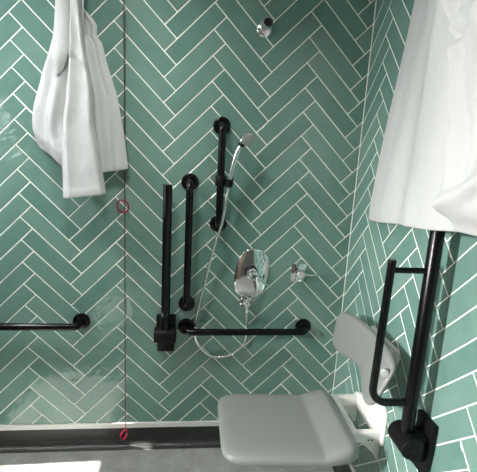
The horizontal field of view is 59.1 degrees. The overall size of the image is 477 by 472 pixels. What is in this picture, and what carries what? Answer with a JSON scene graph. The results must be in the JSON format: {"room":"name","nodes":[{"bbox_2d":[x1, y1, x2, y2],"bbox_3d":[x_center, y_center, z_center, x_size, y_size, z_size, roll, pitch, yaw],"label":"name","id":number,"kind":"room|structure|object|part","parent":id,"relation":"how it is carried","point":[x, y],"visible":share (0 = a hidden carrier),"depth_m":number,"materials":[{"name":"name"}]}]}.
{"room":"accessible shower room","nodes":[
{"label":"accessible shower room","id":0,"kind":"room"},
{"bbox_2d":[0,448,333,471],"bbox_3d":[-0.664,1.474,0.767,2.895,0.100,3.240,2,12,-6],"label":"floor","id":1,"kind":"structure","parent":0,"point":[185,459],"depth_m":2.12,"materials":[{"name":"concrete"}]},
{"bbox_2d":[0,0,375,424],"bbox_3d":[-0.751,-0.226,1.989,2.655,2.700,0.121,2,12,-6],"label":"wall","id":2,"kind":"structure","parent":0,"point":[300,88],"depth_m":2.00,"materials":[{"name":"tile"}]},
{"bbox_2d":[0,313,89,330],"bbox_3d":[-1.065,0.418,1.990,0.685,0.083,0.089,2,12,-6],"label":"grab rail","id":3,"kind":"object","parent":2,"relation":"attached to","point":[81,320],"visible":1,"depth_m":1.97,"materials":[{"name":"black metal"}]},
{"bbox_2d":[0,421,218,430],"bbox_3d":[-0.810,0.988,2.185,2.655,0.028,0.008,2,12,-6],"label":"trim","id":4,"kind":"structure","parent":2,"relation":"attached to","point":[171,423],"depth_m":2.19,"materials":[{"name":"white"}]},
{"bbox_2d":[0,426,220,452],"bbox_3d":[-0.812,1.056,2.182,2.655,0.107,0.042,2,12,-6],"label":"baseboard","id":5,"kind":"structure","parent":2,"relation":"attached to","point":[102,439],"depth_m":2.21,"materials":[{"name":"plastic"}]},
{"bbox_2d":[154,184,175,350],"bbox_3d":[-0.337,0.190,1.948,0.108,0.849,0.224,2,12,-6],"label":"support rail","id":6,"kind":"object","parent":2,"relation":"attached to","point":[165,329],"visible":1,"depth_m":1.93,"materials":[{"name":"black metal"}]},
{"bbox_3d":[-0.362,0.492,2.092,0.096,0.196,0.068,2,12,-6],"label":"wall plate","id":7,"kind":"part","parent":6,"relation":"part of","materials":[{"name":"black plastic"}]},
{"bbox_2d":[178,173,198,310],"bbox_3d":[-0.239,0.050,1.997,0.083,0.686,0.089,2,12,-6],"label":"grab rail","id":8,"kind":"object","parent":2,"relation":"attached to","point":[190,182],"visible":1,"depth_m":1.96,"materials":[{"name":"black metal"}]},
{"bbox_2d":[210,117,233,231],"bbox_3d":[-0.073,-0.272,1.930,0.102,0.540,0.116,2,12,-6],"label":"shower rail","id":9,"kind":"object","parent":2,"relation":"attached to","point":[221,125],"visible":0.88,"depth_m":1.92,"materials":[{"name":"black metal"}]},
{"bbox_2d":[194,132,256,357],"bbox_3d":[-0.059,0.090,1.974,0.274,1.134,0.155,2,12,-6],"label":"shower","id":10,"kind":"object","parent":9,"relation":"attached to","point":[247,138],"visible":0.98,"depth_m":1.95,"materials":[{"name":"silver metal"}]},
{"bbox_3d":[-0.015,-0.311,1.870,0.072,0.205,0.023,6,13,15],"label":"handle","id":11,"kind":"part","parent":10,"relation":"part of","materials":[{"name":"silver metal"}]},
{"bbox_2d":[178,318,310,335],"bbox_3d":[0.040,0.473,2.120,0.688,0.087,0.089,2,12,-6],"label":"grab rail","id":12,"kind":"object","parent":2,"relation":"attached to","point":[185,326],"visible":0.98,"depth_m":2.09,"materials":[{"name":"black metal"}]},
{"bbox_2d":[240,297,252,312],"bbox_3d":[0.041,0.343,2.110,0.067,0.076,0.053,2,12,-6],"label":"outlet","id":13,"kind":"object","parent":2,"relation":"attached to","point":[245,302],"visible":1,"depth_m":2.10,"materials":[{"name":"silver metal"}]},
{"bbox_2d":[234,249,269,298],"bbox_3d":[0.069,0.197,2.070,0.175,0.260,0.075,2,12,-6],"label":"shower mixer","id":14,"kind":"object","parent":2,"relation":"attached to","point":[252,267],"visible":1,"depth_m":2.09,"materials":[{"name":"silver metal"}]},
{"bbox_3d":[0.067,0.189,2.053,0.060,0.060,0.046,2,12,-6],"label":"control knob","id":15,"kind":"part","parent":14,"relation":"part of","materials":[{"name":"silver metal"}]},
{"bbox_3d":[0.115,0.222,2.058,0.081,0.056,0.012,3,12,-1],"label":"lever","id":16,"kind":"part","parent":14,"relation":"part of","materials":[{"name":"silver metal"}]},
{"bbox_2d":[257,17,272,36],"bbox_3d":[0.118,-0.916,1.841,0.069,0.074,0.054,2,12,-6],"label":"robe hook","id":17,"kind":"object","parent":2,"relation":"attached to","point":[264,28],"visible":1,"depth_m":1.84,"materials":[{"name":"silver metal"}]},
{"bbox_2d":[290,263,317,281],"bbox_3d":[0.331,0.192,2.103,0.127,0.094,0.063,2,12,-6],"label":"valve","id":18,"kind":"object","parent":2,"relation":"attached to","point":[298,271],"visible":1,"depth_m":2.12,"materials":[{"name":"silver metal"}]},
{"bbox_3d":[0.303,0.185,2.127,0.078,0.094,0.007,2,12,-6],"label":"square plate","id":19,"kind":"part","parent":18,"relation":"part of","materials":[{"name":"silver metal"}]},
{"bbox_3d":[0.308,0.191,2.083,0.046,0.046,0.029,2,12,-6],"label":"control knob","id":20,"kind":"part","parent":18,"relation":"part of","materials":[{"name":"silver metal"}]},
{"bbox_2d":[332,0,376,393],"bbox_3d":[0.576,-0.240,2.065,0.005,2.565,0.002,2,12,-6],"label":"trim","id":21,"kind":"structure","parent":2,"relation":"attached to","point":[376,0],"depth_m":2.05,"materials":[{"name":"white plastic"}]},
{"bbox_3d":[-0.681,-1.139,1.701,0.044,0.054,0.066,2,12,-6],"label":"wall hook","id":22,"kind":"object","parent":2,"relation":"attached to","visible":0},
{"bbox_2d":[32,0,127,197],"bbox_3d":[-0.675,-0.640,1.756,0.401,0.964,0.141,2,12,-6],"label":"towel","id":23,"kind":"object","parent":22,"relation":"hanging from","point":[77,121],"visible":1,"depth_m":1.77,"materials":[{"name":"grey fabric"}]},
{"bbox_2d":[333,0,476,471],"bbox_3d":[0.787,0.148,0.630,0.121,2.700,3.000,2,12,-6],"label":"wall","id":24,"kind":"structure","parent":0,"point":[448,392],"depth_m":1.59,"materials":[{"name":"tile"}]},
{"bbox_2d":[218,390,387,466],"bbox_3d":[0.250,0.782,1.747,0.674,0.247,0.448,2,12,-6],"label":"shower seat","id":25,"kind":"object","parent":24,"relation":"attached to","point":[313,428],"visible":0.99,"depth_m":1.70,"materials":[{"name":"grey plastic"}]},
{"bbox_3d":[0.487,0.787,1.834,0.161,0.048,0.277,2,12,-6],"label":"arm frame","id":26,"kind":"part","parent":25,"relation":"part of","materials":[{"name":"white plastic"}]},
{"bbox_3d":[0.569,0.742,1.828,0.010,0.167,0.310,2,12,-6],"label":"wall plate","id":27,"kind":"part","parent":25,"relation":"part of","materials":[{"name":"white plastic"}]},
{"bbox_2d":[332,464,351,471],"bbox_3d":[0.639,1.411,0.892,0.042,0.107,3.000,2,12,-6],"label":"baseboard","id":28,"kind":"structure","parent":24,"relation":"attached to","point":[343,468],"depth_m":2.11,"materials":[{"name":"plastic"}]},
{"bbox_2d":[349,463,356,471],"bbox_3d":[0.660,1.347,0.880,0.008,0.028,3.000,2,12,-6],"label":"trim","id":29,"kind":"structure","parent":24,"relation":"attached to","point":[351,465],"depth_m":1.99,"materials":[{"name":"white plastic"}]},
{"bbox_2d":[333,312,399,404],"bbox_3d":[0.515,0.460,1.668,0.170,0.196,0.490,2,12,-6],"label":"backrest","id":30,"kind":"object","parent":24,"relation":"attached to","point":[353,338],"visible":0.92,"depth_m":1.64,"materials":[{"name":"grey plastic"}]},
{"bbox_2d":[369,230,445,471],"bbox_3d":[0.531,0.368,1.315,0.224,0.849,0.108,2,12,-6],"label":"support rail","id":31,"kind":"object","parent":24,"relation":"attached to","point":[416,443],"visible":0.96,"depth_m":1.31,"materials":[{"name":"black metal"}]},
{"bbox_3d":[0.591,0.689,1.392,0.068,0.196,0.096,2,12,-6],"label":"wall plate","id":32,"kind":"part","parent":31,"relation":"part of","materials":[{"name":"black plastic"}]},
{"bbox_2d":[369,0,476,235],"bbox_3d":[0.521,-0.475,1.188,0.166,1.063,1.126,4,12,2],"label":"towel","id":33,"kind":"object","parent":24,"relation":"hanging from","point":[426,177],"visible":1,"depth_m":1.14,"materials":[{"name":"white fabric"}]},
{"bbox_3d":[-0.516,-1.260,0.181,2.895,0.100,3.240,2,12,-6],"label":"ceiling","id":34,"kind":"structure","parent":0,"visible":0},
{"bbox_2d":[116,0,129,440],"bbox_3d":[-0.521,-0.219,1.911,0.084,2.657,0.084,2,12,-6],"label":"pull cord","id":35,"kind":"object","parent":34,"relation":"hanging from","point":[124,200],"visible":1,"depth_m":1.95,"materials":[{"name":"red plastic"}]},
{"bbox_3d":[-0.523,-0.234,1.928,0.005,2.575,0.004,2,12,-6],"label":"cord","id":36,"kind":"part","parent":35,"relation":"part of","materials":[{"name":"red fabric"}]}
]}

